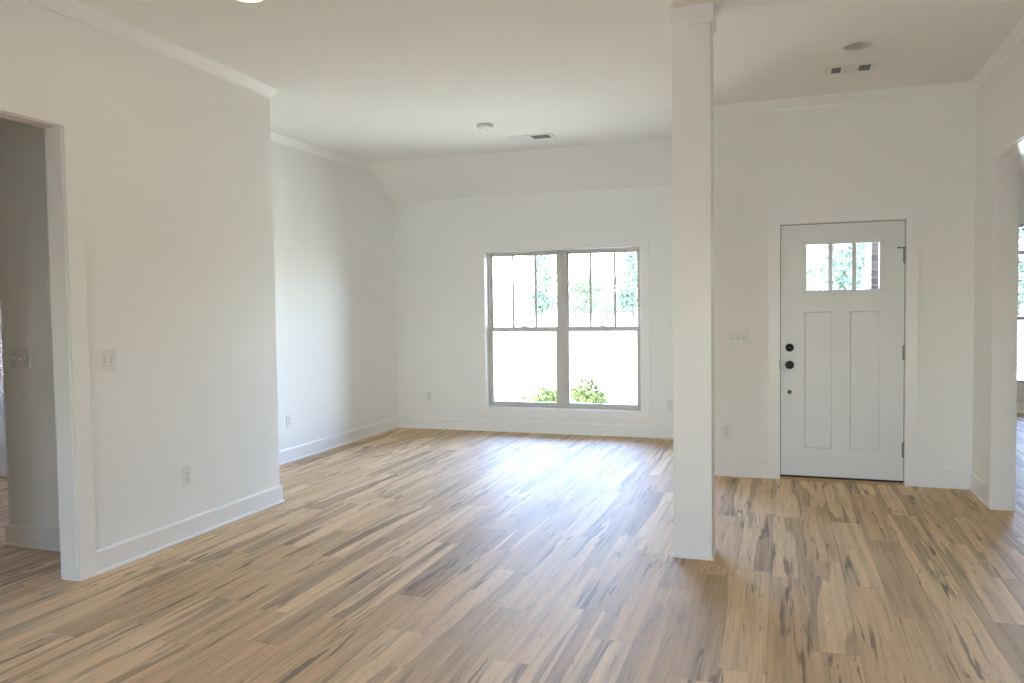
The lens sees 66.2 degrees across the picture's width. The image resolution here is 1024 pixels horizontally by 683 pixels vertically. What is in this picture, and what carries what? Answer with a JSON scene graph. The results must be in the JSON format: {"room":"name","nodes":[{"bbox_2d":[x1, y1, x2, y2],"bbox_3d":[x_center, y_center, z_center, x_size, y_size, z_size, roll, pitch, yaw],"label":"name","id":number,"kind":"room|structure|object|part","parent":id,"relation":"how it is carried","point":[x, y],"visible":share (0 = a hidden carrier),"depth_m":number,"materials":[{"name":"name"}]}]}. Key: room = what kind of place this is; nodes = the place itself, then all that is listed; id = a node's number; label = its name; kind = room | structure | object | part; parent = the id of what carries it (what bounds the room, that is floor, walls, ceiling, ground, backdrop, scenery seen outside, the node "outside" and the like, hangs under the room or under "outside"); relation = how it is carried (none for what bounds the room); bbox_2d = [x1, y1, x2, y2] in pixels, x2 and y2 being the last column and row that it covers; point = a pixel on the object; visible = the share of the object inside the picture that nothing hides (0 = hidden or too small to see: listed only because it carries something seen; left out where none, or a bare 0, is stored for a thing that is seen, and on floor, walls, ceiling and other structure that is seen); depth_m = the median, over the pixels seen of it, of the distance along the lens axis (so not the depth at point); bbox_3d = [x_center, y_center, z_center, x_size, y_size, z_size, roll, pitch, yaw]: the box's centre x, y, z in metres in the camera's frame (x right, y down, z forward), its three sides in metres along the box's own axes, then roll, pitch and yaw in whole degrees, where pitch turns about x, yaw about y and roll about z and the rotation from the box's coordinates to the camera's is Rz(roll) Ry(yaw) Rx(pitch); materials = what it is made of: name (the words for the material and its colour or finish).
{"room":"empty living room","nodes":[
{"label":"empty living room","id":0,"kind":"room"},
{"bbox_2d":[0,0,279,550],"bbox_3d":[-3.647,-0.051,0.407,0.100,3.090,11.390,0,3,19],"label":"wall","id":1,"kind":"structure","parent":0,"point":[176,166],"depth_m":4.75,"materials":[{"name":"white paint"}]},
{"bbox_2d":[0,89,95,581],"bbox_3d":[-2.586,0.059,3.475,0.136,2.485,1.576,0,3,19],"label":"trim","id":2,"kind":"structure","parent":1,"relation":"attached to","point":[61,125],"depth_m":4.12,"materials":[{"name":"white paint"}]},
{"bbox_2d":[99,349,115,370],"bbox_3d":[-2.225,0.104,4.336,0.019,0.115,0.115,0,3,19],"label":"light switch","id":3,"kind":"object","parent":1,"relation":"attached to","point":[107,358],"visible":1,"depth_m":4.33,"materials":[{"name":"white plastic"}]},
{"bbox_2d":[182,466,190,485],"bbox_3d":[-2.032,0.843,4.912,0.008,0.116,0.071,0,3,19],"label":"wall outlet","id":4,"kind":"object","parent":1,"relation":"attached to","point":[186,471],"visible":1,"depth_m":4.91,"materials":[{"name":"white plastic"}]},
{"bbox_2d":[26,0,368,170],"bbox_3d":[-3.533,-1.619,1.830,0.927,0.080,14.290,0,3,19],"label":"crown molding","id":5,"kind":"structure","parent":1,"relation":"attached to","point":[75,10],"depth_m":4.82,"materials":[{"name":"white paint"}]},
{"bbox_2d":[4,417,398,574],"bbox_3d":[-1.873,1.085,6.886,1.028,0.129,5.239,0,3,19],"label":"baseboard","id":6,"kind":"structure","parent":1,"relation":"attached to","point":[116,555],"depth_m":4.92,"materials":[{"name":"white paint"}]},
{"bbox_2d":[0,118,397,528],"bbox_3d":[-1.870,-0.353,7.045,0.882,3.090,5.091,0,3,19],"label":"wall","id":7,"kind":"structure","parent":0,"point":[333,222],"depth_m":7.51,"materials":[{"name":"white paint"}]},
{"bbox_2d":[10,349,30,367],"bbox_3d":[-2.973,0.104,4.741,0.161,0.115,0.019,0,3,19],"label":"light switch","id":8,"kind":"object","parent":7,"relation":"attached to","point":[20,358],"visible":1,"depth_m":4.74,"materials":[{"name":"white plastic"}]},
{"bbox_2d":[286,414,290,427],"bbox_3d":[-2.098,0.747,7.388,0.008,0.116,0.071,0,3,19],"label":"wall outlet","id":9,"kind":"object","parent":7,"relation":"attached to","point":[288,417],"visible":1,"depth_m":7.38,"materials":[{"name":"white plastic"}]},
{"bbox_2d":[319,114,671,202],"bbox_3d":[0.070,-1.855,8.046,3.892,0.623,1.801,0,3,19],"label":"ceiling","id":10,"kind":"structure","parent":0,"point":[634,152],"depth_m":8.20,"materials":[{"name":"white paint"}]},
{"bbox_2d":[506,133,556,141],"bbox_3d":[0.182,-1.941,7.470,0.455,0.007,0.205,0,3,19],"label":"ceiling vent","id":11,"kind":"object","parent":10,"relation":"in","point":[543,135],"visible":1,"depth_m":7.46,"materials":[{"name":"white plastic"}]},
{"bbox_2d":[0,413,1023,682],"bbox_3d":[-0.117,1.331,2.724,13.400,0.060,18.150,0,3,19],"label":"floor","id":12,"kind":"structure","parent":0,"point":[398,555],"depth_m":4.04,"materials":[{"name":"brown wood"}]},
{"bbox_2d":[668,3,715,560],"bbox_3d":[1.022,-0.307,4.425,0.238,3.040,0.212,0,3,19],"label":"column","id":13,"kind":"structure","parent":12,"relation":"on","point":[692,28],"depth_m":4.34,"materials":[{"name":"white paint"}]},
{"bbox_3d":[1.042,1.204,4.488,0.228,0.016,0.202,0,3,19],"label":"trim","id":14,"kind":"part","parent":13,"relation":"part of","materials":[{"name":"white paint"}]},
{"bbox_2d":[394,185,672,425],"bbox_3d":[0.413,-0.460,8.872,3.782,3.090,0.140,0,3,19],"label":"wall","id":15,"kind":"structure","parent":0,"point":[435,241],"depth_m":9.12,"materials":[{"name":"white paint"}]},
{"bbox_2d":[427,391,431,400],"bbox_3d":[-0.980,0.648,9.327,0.071,0.116,0.008,0,3,19],"label":"wall outlet","id":16,"kind":"object","parent":15,"relation":"attached to","point":[429,393],"visible":1,"depth_m":9.32,"materials":[{"name":"white plastic"}]},
{"bbox_2d":[476,235,650,420],"bbox_3d":[0.554,-0.143,8.797,1.992,1.999,0.100,0,3,19],"label":"window frame","id":17,"kind":"structure","parent":15,"relation":"in","point":[642,241],"depth_m":8.75,"materials":[{"name":"white paint"}]},
{"bbox_2d":[487,247,640,409],"bbox_3d":[0.578,-0.138,8.872,1.779,1.779,0.079,0,3,19],"label":"window","id":18,"kind":"structure","parent":17,"relation":"attached to","point":[563,328],"depth_m":8.85,"materials":[{"name":"grey plastic"}]},
{"bbox_3d":[0.146,-0.560,9.022,0.819,0.892,0.028,0,3,19],"label":"sash","id":19,"kind":"part","parent":18,"relation":"part of","materials":[{"name":"grey plastic"}]},
{"bbox_3d":[0.146,-0.139,9.024,0.863,1.779,0.075,0,3,19],"label":"frame","id":20,"kind":"part","parent":18,"relation":"part of","materials":[{"name":"grey plastic"}]},
{"bbox_3d":[0.147,0.278,9.027,0.819,0.894,0.028,0,3,19],"label":"sash","id":21,"kind":"part","parent":18,"relation":"part of","materials":[{"name":"grey plastic"}]},
{"bbox_3d":[1.010,-0.138,8.725,0.868,1.779,0.075,0,3,19],"label":"frame","id":22,"kind":"part","parent":18,"relation":"part of","materials":[{"name":"grey plastic"}]},
{"bbox_3d":[1.009,-0.560,8.723,0.824,0.892,0.028,0,3,19],"label":"sash","id":23,"kind":"part","parent":18,"relation":"part of","materials":[{"name":"grey plastic"}]},
{"bbox_3d":[1.010,0.279,8.728,0.824,0.894,0.028,0,3,19],"label":"sash","id":24,"kind":"part","parent":18,"relation":"part of","materials":[{"name":"grey plastic"}]},
{"bbox_2d":[667,400,672,410],"bbox_3d":[1.690,0.684,8.404,0.071,0.116,0.008,0,3,19],"label":"wall outlet","id":25,"kind":"object","parent":15,"relation":"attached to","point":[669,402],"visible":0.91,"depth_m":8.40,"materials":[{"name":"white plastic"}]},
{"bbox_2d":[76,0,1023,171],"bbox_3d":[-0.135,-1.839,2.662,13.500,0.200,18.300,0,3,19],"label":"ceiling","id":26,"kind":"structure","parent":0,"point":[344,71],"depth_m":5.01,"materials":[{"name":"white paint"}]},
{"bbox_2d":[236,0,264,3],"bbox_3d":[-1.361,-1.785,4.048,0.185,0.020,0.185,0,3,19],"label":"recessed light","id":27,"kind":"object","parent":26,"relation":"in","point":[243,1],"visible":1,"depth_m":4.12,"materials":[{"name":"white plastic"}]},
{"bbox_2d":[476,123,492,130],"bbox_3d":[-0.239,-1.895,6.948,0.150,0.045,0.150,0,3,19],"label":"smoke detector","id":28,"kind":"object","parent":26,"relation":"attached to","point":[481,126],"visible":1,"depth_m":6.90,"materials":[{"name":"white plastic"}]},
{"bbox_2d":[824,61,878,75],"bbox_3d":[2.341,-1.884,5.429,0.330,0.008,0.205,0,3,19],"label":"ceiling vent","id":29,"kind":"object","parent":26,"relation":"in","point":[868,66],"visible":1,"depth_m":5.42,"materials":[{"name":"white plastic"}]},
{"bbox_2d":[841,41,872,50],"bbox_3d":[2.177,-1.912,4.960,0.185,0.103,0.185,0,3,19],"label":"recessed light","id":30,"kind":"object","parent":26,"relation":"in","point":[859,45],"visible":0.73,"depth_m":5.01,"materials":[{"name":"white plastic"}]},
{"bbox_2d":[714,93,975,471],"bbox_3d":[2.554,-0.380,6.269,1.967,3.090,0.140,0,3,19],"label":"wall","id":31,"kind":"structure","parent":0,"point":[921,152],"depth_m":6.11,"materials":[{"name":"white paint"}]},
{"bbox_2d":[398,417,970,489],"bbox_3d":[1.047,1.012,7.701,5.749,0.129,1.785,0,3,19],"label":"baseboard","id":32,"kind":"structure","parent":31,"relation":"attached to","point":[645,431],"depth_m":8.60,"materials":[{"name":"white paint"}]},
{"bbox_2d":[722,424,730,437],"bbox_3d":[1.780,0.740,6.511,0.071,0.116,0.008,0,3,19],"label":"wall outlet","id":33,"kind":"object","parent":31,"relation":"attached to","point":[726,428],"visible":1,"depth_m":6.51,"materials":[{"name":"white plastic"}]},
{"bbox_2d":[728,331,747,344],"bbox_3d":[1.853,-0.027,6.444,0.161,0.115,0.019,0,3,19],"label":"light switch","id":34,"kind":"object","parent":31,"relation":"attached to","point":[734,337],"visible":1,"depth_m":6.45,"materials":[{"name":"white plastic"}]},
{"bbox_2d":[769,206,919,486],"bbox_3d":[2.618,0.043,6.257,1.089,2.146,0.158,0,3,19],"label":"door frame","id":35,"kind":"structure","parent":31,"relation":"in","point":[911,215],"depth_m":6.08,"materials":[{"name":"white paint"}]},
{"bbox_2d":[779,220,905,485],"bbox_3d":[2.637,0.088,6.242,0.976,2.053,0.178,0,3,19],"label":"door","id":36,"kind":"structure","parent":35,"relation":"attached to","point":[842,352],"depth_m":6.23,"materials":[{"name":"white paint"}]},
{"bbox_3d":[2.236,0.190,6.328,0.068,0.068,0.068,0,3,19],"label":"knob","id":37,"kind":"part","parent":36,"relation":"part of","materials":[{"name":"black metal"}]},
{"bbox_3d":[2.612,-0.590,6.217,0.585,0.418,0.066,0,3,19],"label":"glass trim","id":38,"kind":"part","parent":36,"relation":"part of","materials":[{"name":"clear glass"}]},
{"bbox_2d":[714,81,974,116],"bbox_3d":[2.598,-1.903,6.657,2.142,0.080,1.145,0,3,19],"label":"crown molding","id":39,"kind":"structure","parent":31,"relation":"attached to","point":[957,88],"depth_m":6.08,"materials":[{"name":"white paint"}]},
{"bbox_2d":[972,42,1023,484],"bbox_3d":[2.143,-0.191,1.898,0.115,3.090,18.000,0,3,19],"label":"wall","id":40,"kind":"structure","parent":0,"point":[1000,102],"depth_m":5.58,"materials":[{"name":"white paint"}]},
{"bbox_2d":[969,472,986,505],"bbox_3d":[3.383,1.064,5.697,0.024,0.129,0.526,0,3,19],"label":"baseboard","id":41,"kind":"structure","parent":40,"relation":"attached to","point":[978,487],"depth_m":5.69,"materials":[{"name":"white paint"}]},
{"bbox_2d":[970,17,1023,92],"bbox_3d":[1.258,-1.589,-0.403,0.055,0.080,13.200,0,3,19],"label":"crown molding","id":42,"kind":"structure","parent":40,"relation":"attached to","point":[1015,38],"depth_m":5.07,"materials":[{"name":"white paint"}]},
{"bbox_2d":[986,119,1023,510],"bbox_3d":[3.007,-0.054,4.395,0.151,2.485,2.078,0,3,19],"label":"trim","id":43,"kind":"structure","parent":40,"relation":"attached to","point":[1006,151],"depth_m":5.28,"materials":[{"name":"white paint"}]},
{"bbox_2d":[1017,172,1023,402],"bbox_3d":[5.824,-0.407,5.878,4.238,3.090,8.340,0,3,19],"label":"wall","id":44,"kind":"structure","parent":0,"point":[1020,394],"depth_m":9.88,"materials":[{"name":"white paint"}]},
{"bbox_2d":[1017,216,1023,390],"bbox_3d":[6.861,-0.476,9.829,1.280,2.210,0.120,0,3,19],"label":"window","id":45,"kind":"structure","parent":44,"relation":"in","point":[1020,383],"depth_m":9.96,"materials":[{"name":"grey plastic"}]},
{"bbox_2d":[1017,403,1023,412],"bbox_3d":[7.108,0.845,9.748,4.138,0.129,0.024,0,3,19],"label":"baseboard","id":46,"kind":"structure","parent":44,"relation":"attached to","point":[1020,406],"depth_m":9.97,"materials":[{"name":"white paint"}]},
{"bbox_3d":[-6.005,-0.059,1.345,3.210,3.090,11.620,0,3,19],"label":"wall","id":47,"kind":"structure","parent":0,"visible":0},
{"bbox_2d":[0,307,6,476],"bbox_3d":[-4.628,0.113,6.841,1.020,2.150,0.106,0,3,19],"label":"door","id":48,"kind":"structure","parent":47,"relation":"in","point":[3,457],"depth_m":6.82,"materials":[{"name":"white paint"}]},
{"label":"outside","id":49,"kind":"structure","parent":0,"visible":0},
{"bbox_2d":[494,307,1023,404],"bbox_3d":[32.695,-2.507,94.490,520.000,0.500,600.000,0,3,19],"label":"ground","id":50,"kind":"structure","parent":49,"point":[523,361],"depth_m":26.23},
{"bbox_2d":[520,383,556,401],"bbox_3d":[0.387,0.870,10.019,0.592,0.683,0.544,0,3,19],"label":"shrub","id":51,"kind":"object","parent":50,"relation":"on","point":[546,395],"visible":0.55,"depth_m":9.92,"materials":[{"name":"green plant"}]},
{"bbox_2d":[522,255,556,318],"bbox_3d":[4.456,-9.438,116.351,7.358,12.290,7.952,0,3,19],"label":"tree","id":52,"kind":"object","parent":50,"relation":"on","point":[545,303],"visible":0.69,"depth_m":115.92,"materials":[{"name":"green plant"}]},
{"bbox_2d":[569,254,599,316],"bbox_3d":[11.618,-9.450,132.830,7.707,10.753,9.772,0,2,12],"label":"tree","id":53,"kind":"object","parent":50,"relation":"on","point":[579,285],"visible":0.82,"depth_m":132.09,"materials":[{"name":"green plant"}]},
{"bbox_2d":[570,378,615,403],"bbox_3d":[0.943,0.819,9.899,0.554,0.780,0.639,-2,3,-31],"label":"shrub","id":54,"kind":"object","parent":50,"relation":"on","point":[595,395],"visible":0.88,"depth_m":9.79,"materials":[{"name":"green plant"}]},
{"bbox_2d":[586,268,607,314],"bbox_3d":[16.072,-9.541,150.978,5.800,9.287,5.265,-1,2,4],"label":"tree","id":55,"kind":"object","parent":50,"relation":"on","point":[599,288],"visible":0.19,"depth_m":150.30,"materials":[{"name":"green plant"}]},
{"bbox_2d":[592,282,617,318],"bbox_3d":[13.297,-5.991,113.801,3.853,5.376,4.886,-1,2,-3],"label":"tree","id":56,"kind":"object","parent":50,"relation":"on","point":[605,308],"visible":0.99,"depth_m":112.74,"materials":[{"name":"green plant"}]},
{"bbox_2d":[612,252,637,316],"bbox_3d":[19.847,-10.641,129.920,7.871,13.147,8.506,-1,2,-10],"label":"tree","id":57,"kind":"object","parent":50,"relation":"on","point":[626,297],"visible":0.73,"depth_m":129.03,"materials":[{"name":"green plant"}]},
{"bbox_2d":[807,245,825,280],"bbox_3d":[52.526,-12.682,139.193,11.175,15.592,14.170,1,3,35],"label":"tree","id":58,"kind":"object","parent":50,"relation":"on","point":[808,252],"visible":0.02,"depth_m":138.11,"materials":[{"name":"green plant"}]},
{"bbox_2d":[807,258,827,289],"bbox_3d":[38.931,-8.944,105.554,10.261,11.290,8.092,1,3,42],"label":"tree","id":59,"kind":"object","parent":50,"relation":"on","point":[812,272],"visible":0.05,"depth_m":104.60,"materials":[{"name":"green plant"}]},
{"bbox_2d":[807,243,865,289],"bbox_3d":[49.464,-13.320,119.571,11.122,18.577,12.020,0,3,28],"label":"tree","id":60,"kind":"object","parent":50,"relation":"on","point":[842,253],"visible":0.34,"depth_m":118.26,"materials":[{"name":"green plant"}]},
{"bbox_2d":[844,243,865,287],"bbox_3d":[67.198,-16.273,150.302,13.869,21.435,12.834,0,3,20],"label":"tree","id":61,"kind":"object","parent":50,"relation":"on","point":[860,264],"visible":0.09,"depth_m":147.94,"materials":[{"name":"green plant"}]},
{"bbox_2d":[858,267,864,288],"bbox_3d":[50.569,-9.218,101.949,10.750,11.828,8.478,0,2,13],"label":"tree","id":62,"kind":"object","parent":50,"relation":"on","point":[862,287],"visible":0.02,"depth_m":102.47,"materials":[{"name":"green plant"}]},
{"bbox_2d":[865,243,878,288],"bbox_3d":[3.848,-0.223,7.979,0.425,2.940,0.600,0,3,19],"label":"brick pier","id":63,"kind":"structure","parent":50,"relation":"on","point":[872,249],"depth_m":7.74,"materials":[{"name":"white brick"}]},
{"bbox_2d":[1018,227,1023,314],"bbox_3d":[62.593,-10.027,96.414,8.784,13.576,8.128,-1,2,-9],"label":"tree","id":64,"kind":"object","parent":50,"relation":"on","point":[1021,230],"visible":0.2,"depth_m":95.00,"materials":[{"name":"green plant"}]}
]}

